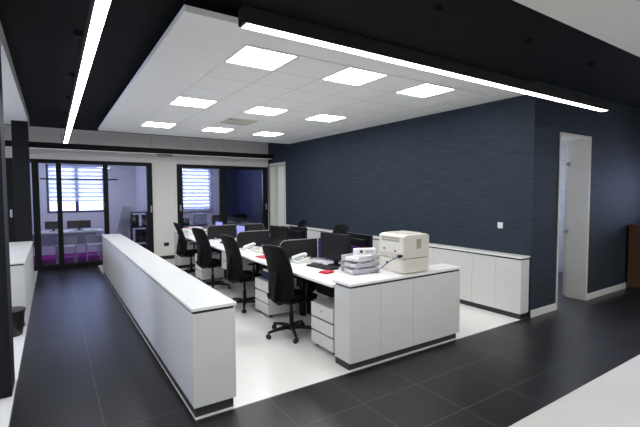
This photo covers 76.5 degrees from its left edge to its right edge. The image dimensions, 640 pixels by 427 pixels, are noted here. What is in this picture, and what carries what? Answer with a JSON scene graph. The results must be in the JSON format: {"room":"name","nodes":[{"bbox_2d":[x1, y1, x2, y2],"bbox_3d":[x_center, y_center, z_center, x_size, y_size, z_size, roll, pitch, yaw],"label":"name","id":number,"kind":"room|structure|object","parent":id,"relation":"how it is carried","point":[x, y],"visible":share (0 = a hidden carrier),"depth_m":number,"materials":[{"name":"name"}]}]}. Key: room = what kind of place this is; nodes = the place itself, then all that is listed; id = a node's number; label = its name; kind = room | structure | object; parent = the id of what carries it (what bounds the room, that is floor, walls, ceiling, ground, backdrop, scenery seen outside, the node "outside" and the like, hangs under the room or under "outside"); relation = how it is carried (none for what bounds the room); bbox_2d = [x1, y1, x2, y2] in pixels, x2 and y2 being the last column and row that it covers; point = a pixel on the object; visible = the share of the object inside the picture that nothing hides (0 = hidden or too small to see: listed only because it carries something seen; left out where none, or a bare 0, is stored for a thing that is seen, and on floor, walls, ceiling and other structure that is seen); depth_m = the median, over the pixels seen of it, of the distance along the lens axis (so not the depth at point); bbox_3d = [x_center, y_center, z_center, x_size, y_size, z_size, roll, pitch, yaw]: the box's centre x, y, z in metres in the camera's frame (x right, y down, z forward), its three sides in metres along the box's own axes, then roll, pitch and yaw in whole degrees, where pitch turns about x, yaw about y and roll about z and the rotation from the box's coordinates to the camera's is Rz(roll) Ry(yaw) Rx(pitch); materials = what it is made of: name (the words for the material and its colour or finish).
{"room":"open-plan office","nodes":[
{"label":"open-plan office","id":0,"kind":"room"},
{"bbox_2d":[0,45,14,398],"bbox_3d":[-2.821,0.037,3.386,0.325,2.999,0.350,-2,4,-33],"label":"column","id":1,"kind":"structure","parent":0,"point":[7,369],"depth_m":3.37,"materials":[{"name":"paint"}]},
{"bbox_2d":[11,120,34,283],"bbox_3d":[-5.425,-0.161,7.420,0.240,2.999,0.240,-2,4,-33],"label":"column","id":2,"kind":"structure","parent":0,"point":[19,129],"depth_m":7.30,"materials":[{"name":"paint"}]},
{"bbox_2d":[30,163,235,255],"bbox_3d":[-6.771,-0.358,11.822,10.700,2.950,0.200,-2,4,-33],"label":"wall","id":3,"kind":"structure","parent":0,"point":[121,192],"depth_m":12.13,"materials":[{"name":"paint"}]},
{"bbox_2d":[45,164,103,212],"bbox_3d":[-6.973,-0.709,11.636,1.440,1.370,0.060,-2,4,-33],"label":"window","id":4,"kind":"structure","parent":3,"relation":"in","point":[76,210],"depth_m":11.60,"materials":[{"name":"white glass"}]},
{"bbox_2d":[47,163,102,201],"bbox_3d":[-6.909,-0.894,11.537,1.370,1.090,0.060,-2,4,-33],"label":"roller blind","id":5,"kind":"object","parent":4,"relation":"attached to","point":[72,167],"visible":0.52,"depth_m":11.54,"materials":[{"name":"fabric"}]},
{"bbox_2d":[182,168,210,209],"bbox_3d":[-4.125,-0.811,13.509,1.000,1.420,0.060,-2,4,-33],"label":"window","id":6,"kind":"structure","parent":3,"relation":"in","point":[182,168],"depth_m":13.68,"materials":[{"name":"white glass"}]},
{"bbox_2d":[182,168,212,211],"bbox_3d":[-4.057,-0.811,13.422,1.040,1.470,0.060,-2,4,-33],"label":"roller blind","id":7,"kind":"object","parent":6,"relation":"attached to","point":[185,168],"visible":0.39,"depth_m":13.41,"materials":[{"name":"fabric"}]},
{"bbox_2d":[4,124,268,255],"bbox_3d":[-5.659,-0.341,9.355,9.846,3.160,0.100,-2,4,-33],"label":"wall","id":8,"kind":"structure","parent":0,"point":[164,169],"depth_m":10.34,"materials":[{"name":"white paint"}]},
{"bbox_2d":[5,158,38,270],"bbox_3d":[-6.850,0.056,8.551,1.450,2.460,0.147,-2,4,-33],"label":"window","id":9,"kind":"structure","parent":8,"relation":"in","point":[9,162],"depth_m":8.69,"materials":[{"name":"black metal"}]},
{"bbox_2d":[34,159,153,270],"bbox_3d":[-5.238,-0.005,9.611,2.410,2.460,0.147,-2,4,-33],"label":"sliding door","id":10,"kind":"structure","parent":8,"relation":"in","point":[58,163],"depth_m":9.35,"materials":[{"name":"black metal"}]},
{"bbox_2d":[176,164,267,229],"bbox_3d":[-2.641,-0.098,11.320,2.600,2.450,0.147,-2,4,-33],"label":"window","id":11,"kind":"structure","parent":8,"relation":"in","point":[222,169],"depth_m":11.23,"materials":[{"name":"black metal"}]},
{"bbox_2d":[134,166,146,243],"bbox_3d":[-4.921,-0.344,11.412,0.100,2.950,2.520,-2,4,-33],"label":"wall","id":12,"kind":"structure","parent":0,"point":[140,171],"depth_m":11.66,"materials":[{"name":"paint"}]},
{"bbox_2d":[98,4,525,143],"bbox_3d":[-0.896,-1.730,6.883,4.511,0.166,6.570,-2,4,-33],"label":"ceiling","id":13,"kind":"structure","parent":0,"point":[188,60],"depth_m":5.20,"materials":[{"name":"white tile"}]},
{"bbox_2d":[141,121,175,127],"bbox_3d":[-3.060,-1.681,7.700,0.524,0.009,0.524,-2,4,-33],"label":"recessed light","id":14,"kind":"object","parent":13,"relation":"in","point":[151,124],"visible":1,"depth_m":7.66,"materials":[{"name":"white"}]},
{"bbox_2d":[170,96,216,107],"bbox_3d":[-1.817,-1.589,5.816,0.524,0.009,0.524,-2,4,-33],"label":"recessed light","id":15,"kind":"object","parent":13,"relation":"in","point":[184,101],"visible":1,"depth_m":5.80,"materials":[{"name":"white"}]},
{"bbox_2d":[201,127,233,132],"bbox_3d":[-2.102,-1.717,8.330,0.524,0.009,0.524,-2,4,-33],"label":"recessed light","id":16,"kind":"object","parent":13,"relation":"in","point":[213,129],"visible":1,"depth_m":8.29,"materials":[{"name":"white"}]},
{"bbox_2d":[220,118,257,125],"bbox_3d":[-1.484,-1.668,7.404,0.520,0.017,0.520,-2,4,-33],"label":"ceiling vent","id":17,"kind":"object","parent":13,"relation":"in","point":[234,121],"visible":1,"depth_m":7.37,"materials":[{"name":"grey"}]},
{"bbox_2d":[225,45,297,70],"bbox_3d":[-0.575,-1.497,3.932,0.524,0.009,0.524,-2,4,-33],"label":"recessed light","id":18,"kind":"object","parent":13,"relation":"in","point":[251,56],"visible":1,"depth_m":3.91,"materials":[{"name":"white"}]},
{"bbox_2d":[245,106,287,115],"bbox_3d":[-0.860,-1.625,6.446,0.524,0.009,0.524,-2,4,-33],"label":"recessed light","id":19,"kind":"object","parent":13,"relation":"in","point":[256,110],"visible":1,"depth_m":6.45,"materials":[{"name":"white"}]},
{"bbox_2d":[252,131,283,135],"bbox_3d":[-1.144,-1.753,8.960,0.524,0.009,0.524,-2,4,-33],"label":"recessed light","id":20,"kind":"object","parent":13,"relation":"in","point":[262,133],"visible":1,"depth_m":8.99,"materials":[{"name":"white"}]},
{"bbox_2d":[254,132,280,135],"bbox_3d":[-1.144,-1.752,8.960,0.512,0.001,0.512,-2,4,-33],"label":"diffuser","id":21,"kind":"object","parent":20,"relation":"attached to","point":[261,133],"depth_m":9.02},
{"bbox_2d":[306,114,346,121],"bbox_3d":[0.098,-1.661,7.076,0.524,0.009,0.524,-2,4,-33],"label":"recessed light","id":22,"kind":"object","parent":13,"relation":"in","point":[322,117],"visible":1,"depth_m":7.09,"materials":[{"name":"white"}]},
{"bbox_2d":[322,67,386,85],"bbox_3d":[0.383,-1.532,4.561,0.524,0.009,0.524,-2,4,-33],"label":"recessed light","id":23,"kind":"object","parent":13,"relation":"in","point":[350,75],"visible":1,"depth_m":4.54,"materials":[{"name":"white"}]},
{"bbox_2d":[395,83,454,97],"bbox_3d":[1.341,-1.569,5.191,0.524,0.009,0.524,-2,4,-33],"label":"recessed light","id":24,"kind":"object","parent":13,"relation":"in","point":[423,90],"visible":1,"depth_m":5.17,"materials":[{"name":"white"}]},
{"bbox_2d":[0,0,639,142],"bbox_3d":[0.158,-1.744,4.485,14.300,0.100,14.450,-2,4,-33],"label":"ceiling","id":25,"kind":"structure","parent":0,"point":[490,35],"depth_m":3.90,"materials":[{"name":"grey paint"}]},
{"bbox_2d":[63,0,111,142],"bbox_3d":[-1.920,-1.373,3.283,0.076,0.501,10.700,-2,4,-33],"label":"pendant light","id":26,"kind":"object","parent":25,"relation":"hanging from","point":[98,10],"visible":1,"depth_m":2.89,"materials":[{"name":"white"}]},
{"bbox_2d":[5,125,273,158],"bbox_3d":[-4.176,-1.684,9.572,6.845,0.511,0.074,-2,4,-33],"label":"pendant light","id":27,"kind":"object","parent":25,"relation":"hanging from","point":[8,143],"visible":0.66,"depth_m":9.48,"materials":[{"name":"metal"}]},
{"bbox_2d":[5,146,261,158],"bbox_3d":[-4.190,-1.428,9.575,6.770,0.001,0.052,-2,4,-33],"label":"diffuser","id":28,"kind":"object","parent":27,"relation":"attached to","point":[5,146],"depth_m":9.46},
{"bbox_2d":[238,5,608,111],"bbox_3d":[1.481,-1.401,3.577,4.630,0.501,0.085,-2,4,-33],"label":"pendant light","id":29,"kind":"object","parent":25,"relation":"hanging from","point":[251,18],"visible":1,"depth_m":2.94,"materials":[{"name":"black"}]},
{"bbox_2d":[0,251,639,426],"bbox_3d":[-0.559,1.458,5.758,14.300,0.100,17.100,-2,4,-33],"label":"floor","id":30,"kind":"structure","parent":0,"point":[499,376],"depth_m":3.83,"materials":[{"name":"tile"}]},
{"bbox_2d":[12,306,25,336],"bbox_3d":[-3.721,1.310,4.876,0.322,0.310,0.322,-2,4,-33],"label":"basket","id":31,"kind":"object","parent":30,"relation":"on","point":[18,312],"visible":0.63,"depth_m":4.84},
{"bbox_2d":[10,254,30,326],"bbox_3d":[-4.386,1.025,5.568,0.626,0.813,1.330,-2,4,-33],"label":"base cabinet","id":32,"kind":"object","parent":30,"relation":"on","point":[20,273],"visible":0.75,"depth_m":5.16,"materials":[{"name":"white laminate"}]},
{"bbox_2d":[9,241,32,264],"bbox_3d":[-4.759,0.579,6.098,0.654,0.024,2.700,-2,4,-33],"label":"countertop","id":33,"kind":"structure","parent":32,"relation":"on","point":[19,251],"depth_m":6.06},
{"bbox_2d":[29,244,33,301],"bbox_3d":[-5.121,0.970,6.682,0.626,0.813,1.338,-2,4,-33],"label":"base cabinet","id":34,"kind":"object","parent":30,"relation":"on","point":[31,249],"visible":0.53,"depth_m":6.78,"materials":[{"name":"white laminate"}]},
{"bbox_2d":[55,236,77,263],"bbox_3d":[-6.085,0.882,9.742,0.406,0.682,0.473,-3,4,-38],"label":"chair","id":35,"kind":"object","parent":30,"relation":"on","point":[72,241],"visible":0.8,"depth_m":9.63,"materials":[{"name":"white metal"}]},
{"bbox_2d":[32,228,103,258],"bbox_3d":[-6.617,0.824,10.243,2.050,0.750,0.840,-2,4,-33],"label":"meeting table","id":36,"kind":"object","parent":30,"relation":"on","point":[48,238],"visible":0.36,"depth_m":10.45,"materials":[{"name":"white laminate"}]},
{"bbox_2d":[45,221,57,231],"bbox_3d":[-6.736,0.323,10.260,0.360,0.250,0.140,-2,4,-33],"label":"monitor","id":37,"kind":"object","parent":36,"relation":"on","point":[53,225],"visible":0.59,"depth_m":10.23,"materials":[{"name":"black plastic"}]},
{"bbox_2d":[67,220,90,229],"bbox_3d":[-6.268,0.305,10.567,0.540,0.250,0.140,-2,4,-33],"label":"monitor","id":38,"kind":"object","parent":36,"relation":"on","point":[79,224],"visible":0.98,"depth_m":10.56,"materials":[{"name":"black plastic"}]},
{"bbox_2d":[85,235,102,260],"bbox_3d":[-5.592,0.861,10.114,0.406,0.682,0.473,-2,3,-29],"label":"chair","id":39,"kind":"object","parent":30,"relation":"on","point":[91,240],"visible":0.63,"depth_m":9.91,"materials":[{"name":"white metal"}]},
{"bbox_2d":[102,237,109,282],"bbox_3d":[-4.130,0.889,8.176,0.336,0.813,1.088,-2,4,-33],"label":"base cabinet","id":40,"kind":"object","parent":30,"relation":"on","point":[104,241],"visible":0.16,"depth_m":8.03,"materials":[{"name":"white laminate"}]},
{"bbox_2d":[108,242,117,295],"bbox_3d":[-3.530,0.934,7.267,0.336,0.813,1.088,-2,4,-33],"label":"base cabinet","id":41,"kind":"object","parent":30,"relation":"on","point":[111,249],"visible":0.13,"depth_m":7.12,"materials":[{"name":"white laminate"}]},
{"bbox_2d":[116,248,127,310],"bbox_3d":[-2.931,0.979,6.358,0.336,0.813,1.088,-2,4,-33],"label":"base cabinet","id":42,"kind":"object","parent":30,"relation":"on","point":[120,257],"visible":0.16,"depth_m":6.20,"materials":[{"name":"white laminate"}]},
{"bbox_2d":[116,206,130,237],"bbox_3d":[-5.240,0.490,10.806,0.412,1.351,0.092,-2,4,-33],"label":"flip chart","id":43,"kind":"object","parent":30,"relation":"on","point":[124,217],"visible":0.7,"depth_m":10.77,"materials":[{"name":"white paper"}]},
{"bbox_2d":[126,257,141,332],"bbox_3d":[-2.331,1.023,5.449,0.336,0.813,1.088,-2,4,-33],"label":"base cabinet","id":44,"kind":"object","parent":30,"relation":"on","point":[132,270],"visible":0.19,"depth_m":5.29,"materials":[{"name":"white laminate"}]},
{"bbox_2d":[130,211,147,249],"bbox_3d":[-4.687,0.566,10.544,0.400,1.220,0.300,-2,4,-33],"label":"rack","id":45,"kind":"object","parent":30,"relation":"on","point":[145,212],"visible":0.44,"depth_m":10.46,"materials":[{"name":"black plastic"}]},
{"bbox_2d":[139,269,161,363],"bbox_3d":[-1.731,1.068,4.539,0.336,0.813,1.088,-2,4,-33],"label":"base cabinet","id":46,"kind":"object","parent":30,"relation":"on","point":[149,289],"visible":0.22,"depth_m":4.38,"materials":[{"name":"white laminate"}]},
{"bbox_2d":[173,222,196,273],"bbox_3d":[-2.687,0.723,8.402,0.641,1.112,0.635,-2,4,-33],"label":"office chair","id":47,"kind":"object","parent":30,"relation":"on","point":[181,251],"visible":0.8,"depth_m":8.20,"materials":[{"name":"fabric"}]},
{"bbox_2d":[174,231,206,267],"bbox_3d":[-2.608,0.807,9.673,1.602,0.813,0.260,-2,4,-33],"label":"base cabinet","id":48,"kind":"object","parent":30,"relation":"on","point":[180,262],"visible":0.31,"depth_m":9.25,"materials":[{"name":"white laminate"}]},
{"bbox_2d":[159,286,235,417],"bbox_3d":[-1.121,1.113,3.614,0.336,0.813,1.128,-2,4,-33],"label":"base cabinet","id":49,"kind":"object","parent":30,"relation":"on","point":[198,349],"visible":0.74,"depth_m":3.18,"materials":[{"name":"white laminate"}]},
{"bbox_2d":[102,234,236,311],"bbox_3d":[-2.621,0.583,5.866,0.354,0.024,6.598,-2,4,-33],"label":"countertop","id":50,"kind":"structure","parent":49,"relation":"on","point":[195,295],"depth_m":4.06,"materials":[{"name":"laminate"}]},
{"bbox_2d":[177,233,219,251],"bbox_3d":[-2.455,0.873,8.691,0.803,0.780,1.510,-2,4,-33],"label":"desk","id":51,"kind":"object","parent":30,"relation":"on","point":[192,238],"visible":0.08,"depth_m":8.58,"materials":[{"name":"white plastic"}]},
{"bbox_2d":[182,229,205,235],"bbox_3d":[-2.818,0.405,8.974,0.450,0.130,0.471,-3,4,-45],"label":"paper stack","id":52,"kind":"object","parent":51,"relation":"on","point":[187,232],"visible":0.46,"depth_m":8.75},
{"bbox_2d":[195,252,223,280],"bbox_3d":[-2.186,1.047,8.021,0.446,0.500,0.420,-2,4,-33],"label":"drawer pedestal","id":53,"kind":"object","parent":30,"relation":"on","point":[205,273],"visible":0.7,"depth_m":7.89,"materials":[{"name":"white laminate"}]},
{"bbox_2d":[192,228,230,288],"bbox_3d":[-1.921,0.783,7.179,0.635,1.112,0.641,2,4,42],"label":"office chair","id":54,"kind":"object","parent":30,"relation":"on","point":[204,253],"visible":0.9,"depth_m":6.96,"materials":[{"name":"fabric"}]},
{"bbox_2d":[183,221,253,226],"bbox_3d":[-3.277,0.693,12.259,2.450,0.780,0.700,-2,4,-33],"label":"side table","id":55,"kind":"object","parent":30,"relation":"on","point":[242,222],"visible":0.34,"depth_m":12.17,"materials":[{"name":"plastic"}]},
{"bbox_2d":[192,213,206,224],"bbox_3d":[-3.548,0.157,11.995,0.350,0.320,0.290,-2,4,-33],"label":"organizer box","id":56,"kind":"object","parent":55,"relation":"on","point":[198,218],"visible":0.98,"depth_m":11.88,"materials":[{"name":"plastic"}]},
{"bbox_2d":[232,214,246,222],"bbox_3d":[-2.521,0.148,12.672,0.480,0.260,0.140,-2,4,-33],"label":"monitor","id":57,"kind":"object","parent":55,"relation":"on","point":[237,218],"visible":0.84,"depth_m":12.65,"materials":[{"name":"black plastic"}]},
{"bbox_2d":[209,238,267,292],"bbox_3d":[-1.610,0.936,7.411,0.803,0.780,1.556,-2,4,-33],"label":"desk","id":58,"kind":"object","parent":30,"relation":"on","point":[215,244],"depth_m":6.86,"materials":[{"name":"white laminate"}]},
{"bbox_2d":[207,224,235,239],"bbox_3d":[-1.957,0.370,8.088,0.596,0.284,0.060,-2,4,-33],"label":"screen","id":59,"kind":"object","parent":58,"relation":"attached to","point":[214,232],"visible":0.73,"depth_m":8.06,"materials":[{"name":"fabric"}]},
{"bbox_2d":[237,224,246,233],"bbox_3d":[-1.437,0.374,7.519,0.220,0.330,0.311,-1,3,-9],"label":"monitor","id":60,"kind":"object","parent":58,"relation":"on","point":[240,228],"visible":0.34,"depth_m":7.47,"materials":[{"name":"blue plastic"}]},
{"bbox_2d":[220,234,261,312],"bbox_3d":[-1.142,0.840,6.019,0.641,1.112,0.635,-3,4,-42],"label":"office chair","id":61,"kind":"object","parent":30,"relation":"on","point":[235,273],"visible":0.91,"depth_m":5.81,"materials":[{"name":"fabric"}]},
{"bbox_2d":[255,276,296,317],"bbox_3d":[-0.632,1.158,5.755,0.446,0.500,0.420,-2,4,-33],"label":"drawer pedestal","id":62,"kind":"object","parent":30,"relation":"on","point":[263,304],"visible":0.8,"depth_m":5.60,"materials":[{"name":"white laminate"}]},
{"bbox_2d":[262,268,268,280],"bbox_3d":[-0.686,0.844,5.679,0.180,0.135,0.240,-2,4,-33],"label":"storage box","id":63,"kind":"object","parent":62,"relation":"on","point":[265,270],"visible":0.3,"depth_m":5.64,"materials":[{"name":"blue paper"}]},
{"bbox_2d":[240,247,315,314],"bbox_3d":[-0.790,0.997,6.168,0.803,0.780,1.510,-2,4,-33],"label":"desk","id":64,"kind":"object","parent":30,"relation":"on","point":[251,255],"visible":0.21,"depth_m":5.79,"materials":[{"name":"white laminate"}]},
{"bbox_2d":[242,243,258,251],"bbox_3d":[-1.120,0.532,6.476,0.242,0.118,0.224,-3,4,-39],"label":"desk phone","id":65,"kind":"object","parent":64,"relation":"on","point":[250,247],"visible":1,"depth_m":6.44,"materials":[{"name":"white plastic"}]},
{"bbox_2d":[236,230,268,247],"bbox_3d":[-1.125,0.432,6.826,0.596,0.284,0.060,-2,4,-33],"label":"screen","id":66,"kind":"object","parent":64,"relation":"attached to","point":[260,237],"visible":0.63,"depth_m":6.82,"materials":[{"name":"fabric"}]},
{"bbox_2d":[270,225,288,245],"bbox_3d":[-0.626,0.397,6.346,0.220,0.400,0.500,-2,4,-37],"label":"monitor","id":67,"kind":"object","parent":64,"relation":"on","point":[278,234],"visible":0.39,"depth_m":6.32,"materials":[{"name":"black plastic"}]},
{"bbox_2d":[262,245,317,343],"bbox_3d":[-0.364,0.897,4.855,0.635,1.112,0.641,2,4,43],"label":"office chair","id":68,"kind":"object","parent":30,"relation":"on","point":[281,289],"visible":0.97,"depth_m":4.65,"materials":[{"name":"fabric"}]},
{"bbox_2d":[297,220,307,227],"bbox_3d":[-0.582,0.701,8.681,0.641,1.112,0.635,-2,3,-28],"label":"office chair","id":69,"kind":"object","parent":30,"relation":"on","point":[302,223],"visible":0.09,"depth_m":8.84,"materials":[{"name":"black plastic"}]},
{"bbox_2d":[310,230,322,243],"bbox_3d":[0.052,0.805,9.519,0.193,0.813,0.752,-2,4,-33],"label":"base cabinet","id":70,"kind":"object","parent":30,"relation":"on","point":[313,233],"visible":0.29,"depth_m":9.57,"materials":[{"name":"white laminate"}]},
{"bbox_2d":[266,258,375,315],"bbox_3d":[0.042,1.059,4.907,0.803,0.780,1.510,-2,4,-33],"label":"desk","id":71,"kind":"object","parent":30,"relation":"on","point":[325,284],"visible":0.42,"depth_m":4.81,"materials":[{"name":"white laminate"}]},
{"bbox_2d":[279,238,316,259],"bbox_3d":[-0.293,0.494,5.565,0.596,0.284,0.060,-2,4,-33],"label":"screen","id":72,"kind":"object","parent":71,"relation":"attached to","point":[297,246],"visible":0.62,"depth_m":5.57,"materials":[{"name":"grey fabric"}]},
{"bbox_2d":[290,252,309,263],"bbox_3d":[-0.274,0.586,5.386,0.242,0.118,0.224,-1,3,-21],"label":"desk phone","id":73,"kind":"object","parent":71,"relation":"on","point":[302,257],"visible":0.98,"depth_m":5.34,"materials":[{"name":"white plastic"}]},
{"bbox_2d":[306,263,338,269],"bbox_3d":[0.025,0.649,4.988,0.150,0.030,0.440,-3,4,-41],"label":"keyboard","id":74,"kind":"object","parent":71,"relation":"on","point":[315,265],"visible":1,"depth_m":4.93,"materials":[{"name":"black plastic"}]},
{"bbox_2d":[320,232,350,266],"bbox_3d":[0.197,0.453,5.096,0.220,0.410,0.500,-3,4,-43],"label":"monitor","id":75,"kind":"object","parent":71,"relation":"on","point":[332,245],"visible":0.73,"depth_m":5.07,"materials":[{"name":"black plastic"}]},
{"bbox_2d":[318,240,358,261],"bbox_3d":[0.228,0.517,5.346,0.060,0.255,0.904,-2,4,-33],"label":"screen","id":76,"kind":"object","parent":71,"relation":"attached to","point":[352,247],"visible":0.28,"depth_m":5.55,"materials":[{"name":"plastic"}]},
{"bbox_2d":[341,266,378,274],"bbox_3d":[0.462,0.645,4.706,0.360,0.064,0.294,-2,3,-25],"label":"tray","id":77,"kind":"object","parent":71,"relation":"on","point":[353,271],"visible":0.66,"depth_m":4.62,"materials":[{"name":"white plastic"}]},
{"bbox_2d":[340,260,378,268],"bbox_3d":[0.466,0.577,4.713,0.360,0.064,0.294,-2,4,-34],"label":"tray","id":78,"kind":"object","parent":77,"relation":"on","point":[356,265],"visible":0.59,"depth_m":4.64,"materials":[{"name":"white plastic"}]},
{"bbox_2d":[341,253,378,262],"bbox_3d":[0.471,0.508,4.720,0.360,0.064,0.294,-3,4,-43],"label":"tray","id":79,"kind":"object","parent":78,"relation":"on","point":[348,257],"visible":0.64,"depth_m":4.66,"materials":[{"name":"white plastic"}]},
{"bbox_2d":[353,248,375,254],"bbox_3d":[0.516,0.439,4.701,0.260,0.075,0.072,-1,3,-11],"label":"box","id":80,"kind":"object","parent":79,"relation":"on","point":[356,251],"visible":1,"depth_m":4.67,"materials":[{"name":"white paper"}]},
{"bbox_2d":[311,297,334,354],"bbox_3d":[0.199,1.222,4.459,0.446,0.500,0.420,-2,4,-33],"label":"drawer pedestal","id":81,"kind":"object","parent":30,"relation":"on","point":[322,310],"visible":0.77,"depth_m":4.33,"materials":[{"name":"white laminate"}]},
{"bbox_2d":[332,224,348,233],"bbox_3d":[0.219,0.763,7.417,0.641,1.112,0.635,-3,4,-39],"label":"office chair","id":82,"kind":"object","parent":30,"relation":"on","point":[339,228],"visible":0.12,"depth_m":7.60,"materials":[{"name":"black plastic"}]},
{"bbox_2d":[320,258,428,272],"bbox_3d":[0.732,1.033,5.361,0.803,0.780,1.510,-2,4,-33],"label":"desk","id":83,"kind":"object","parent":30,"relation":"on","point":[380,270],"visible":0.02,"depth_m":4.85,"materials":[{"name":"white laminate"}]},
{"bbox_2d":[346,232,372,247],"bbox_3d":[0.521,0.456,5.497,0.220,0.360,0.520,-2,4,-33],"label":"monitor","id":84,"kind":"object","parent":83,"relation":"on","point":[359,240],"visible":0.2,"depth_m":5.40,"materials":[{"name":"black plastic"}]},
{"bbox_2d":[373,239,379,255],"bbox_3d":[1.294,0.897,7.635,0.193,0.813,0.752,-2,4,-33],"label":"base cabinet","id":85,"kind":"object","parent":30,"relation":"on","point":[375,241],"visible":0.02,"depth_m":7.77,"materials":[{"name":"white laminate"}]},
{"bbox_2d":[335,269,459,369],"bbox_3d":[0.884,1.066,4.379,1.602,0.813,0.255,-2,4,-33],"label":"base cabinet","id":86,"kind":"object","parent":30,"relation":"on","point":[375,322],"visible":0.94,"depth_m":4.14,"materials":[{"name":"white laminate"}]},
{"bbox_2d":[333,263,461,286],"bbox_3d":[0.885,0.648,4.360,1.633,0.024,0.277,-2,4,-33],"label":"countertop","id":87,"kind":"structure","parent":86,"relation":"on","point":[354,281],"depth_m":4.17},
{"bbox_2d":[379,230,428,273],"bbox_3d":[0.927,0.413,4.497,0.389,0.417,0.392,-2,4,-33],"label":"printer","id":88,"kind":"object","parent":87,"relation":"on","point":[413,247],"visible":0.94,"depth_m":4.36,"materials":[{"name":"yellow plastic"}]},
{"bbox_2d":[382,236,398,241],"bbox_3d":[0.762,0.275,4.392,0.005,0.048,0.266,-2,4,-33],"label":"vent","id":89,"kind":"object","parent":88,"relation":"attached to","point":[384,238],"depth_m":4.39,"materials":[{"name":"beige"}]},
{"bbox_2d":[380,258,401,271],"bbox_3d":[0.767,0.553,4.406,0.009,0.100,0.340,-2,4,-33],"label":"cable","id":90,"kind":"object","parent":88,"relation":"on","point":[395,265],"depth_m":4.38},
{"bbox_2d":[379,255,428,273],"bbox_3d":[0.928,0.547,4.508,0.379,0.149,0.386,-2,4,-33],"label":"paper tray","id":91,"kind":"object","parent":88,"relation":"on","point":[404,265],"depth_m":4.36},
{"bbox_2d":[427,246,432,264],"bbox_3d":[1.708,0.928,7.008,0.193,0.813,0.752,-2,4,-33],"label":"base cabinet","id":92,"kind":"object","parent":30,"relation":"on","point":[430,247],"visible":0.08,"depth_m":6.66,"materials":[{"name":"white laminate"}]},
{"bbox_2d":[432,247,472,305],"bbox_3d":[2.123,0.959,6.380,0.193,0.813,0.752,-2,4,-33],"label":"base cabinet","id":93,"kind":"object","parent":30,"relation":"on","point":[463,259],"visible":0.44,"depth_m":6.16,"materials":[{"name":"white laminate"}]},
{"bbox_2d":[472,252,528,319],"bbox_3d":[2.537,0.990,5.752,0.193,0.813,0.752,-2,4,-33],"label":"base cabinet","id":94,"kind":"object","parent":30,"relation":"on","point":[500,285],"visible":0.97,"depth_m":5.62,"materials":[{"name":"white laminate"}]},
{"bbox_2d":[280,224,529,258],"bbox_3d":[0.873,0.448,8.238,0.208,0.024,6.795,-2,4,-33],"label":"countertop","id":95,"kind":"structure","parent":94,"relation":"on","point":[517,256],"depth_m":6.10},
{"bbox_2d":[627,223,639,290],"bbox_3d":[5.904,0.753,7.070,0.920,1.125,0.625,-2,4,-33],"label":"base cabinet","id":96,"kind":"object","parent":30,"relation":"on","point":[633,270],"visible":1,"depth_m":7.00,"materials":[{"name":"brown wood"}]},
{"bbox_3d":[-0.100,0.971,6.622,0.803,0.780,1.510,-2,4,-33],"label":"desk","id":97,"kind":"object","parent":30,"relation":"on","visible":0},
{"bbox_2d":[289,226,306,239],"bbox_3d":[-0.380,0.397,6.900,0.220,0.340,0.460,-3,4,-39],"label":"monitor","id":98,"kind":"object","parent":97,"relation":"on","point":[295,232],"visible":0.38,"depth_m":6.84,"materials":[{"name":"black plastic"}]},
{"bbox_3d":[-0.932,0.909,7.884,0.803,0.780,1.510,-2,4,-33],"label":"desk","id":99,"kind":"object","parent":30,"relation":"on","visible":0},
{"bbox_2d":[240,223,263,230],"bbox_3d":[-1.433,0.350,8.433,0.596,0.284,0.060,-2,4,-33],"label":"screen","id":100,"kind":"object","parent":99,"relation":"attached to","point":[254,226],"visible":0.43,"depth_m":8.46,"materials":[{"name":"metal"}]},
{"bbox_2d":[0,0,639,125],"bbox_3d":[0.533,-1.585,3.924,14.300,0.158,13.090,-2,4,-33],"label":"ceiling","id":101,"kind":"structure","parent":0,"point":[616,23],"depth_m":3.18,"materials":[{"name":"white paint"}]},
{"bbox_2d":[235,97,513,252],"bbox_3d":[-0.041,-0.395,10.001,0.250,3.160,10.240,-2,4,-33],"label":"wall","id":102,"kind":"structure","parent":0,"point":[446,176],"depth_m":7.23,"materials":[{"name":"paint"}]},
{"bbox_2d":[269,162,285,225],"bbox_3d":[-0.782,-0.178,11.825,1.037,2.545,0.970,-2,4,-33],"label":"door","id":103,"kind":"structure","parent":102,"relation":"in","point":[277,173],"depth_m":11.93,"materials":[{"name":"beige paint"}]},
{"bbox_2d":[558,141,567,272],"bbox_3d":[4.038,-0.170,7.870,4.200,2.900,0.100,-2,4,-33],"label":"wall","id":104,"kind":"structure","parent":0,"point":[563,148],"depth_m":8.49,"materials":[{"name":"white paint"}]},
{"bbox_2d":[511,80,639,317],"bbox_3d":[4.614,-0.245,6.760,4.454,3.160,0.300,-2,4,-33],"label":"wall","id":105,"kind":"structure","parent":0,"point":[538,123],"depth_m":5.80,"materials":[{"name":"paint"}]},
{"bbox_2d":[530,303,555,317],"bbox_3d":[3.122,1.349,5.664,0.659,0.100,0.014,-2,4,-33],"label":"baseboard","id":106,"kind":"structure","parent":105,"relation":"attached to","point":[542,310],"depth_m":5.63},
{"bbox_2d":[555,132,591,309],"bbox_3d":[4.036,0.085,6.418,1.795,2.540,0.366,-2,4,-33],"label":"door","id":107,"kind":"structure","parent":105,"relation":"attached to","point":[578,147],"depth_m":6.38,"materials":[{"name":"beige paint"}]},
{"bbox_2d":[587,282,627,299],"bbox_3d":[5.365,1.265,7.140,2.875,0.100,0.014,-2,4,-33],"label":"baseboard","id":108,"kind":"structure","parent":105,"relation":"attached to","point":[608,290],"depth_m":6.72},
{"bbox_3d":[-6.084,-1.830,10.693,10.700,0.100,2.720,-2,4,-33],"label":"ceiling","id":109,"kind":"structure","parent":0,"visible":0},
{"bbox_2d":[40,164,117,179],"bbox_3d":[-6.188,-1.318,10.481,1.740,0.900,0.050,-2,4,-33],"label":"pendant light","id":110,"kind":"object","parent":109,"relation":"hanging from","point":[52,164],"visible":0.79,"depth_m":10.36,"materials":[{"name":"black plastic"}]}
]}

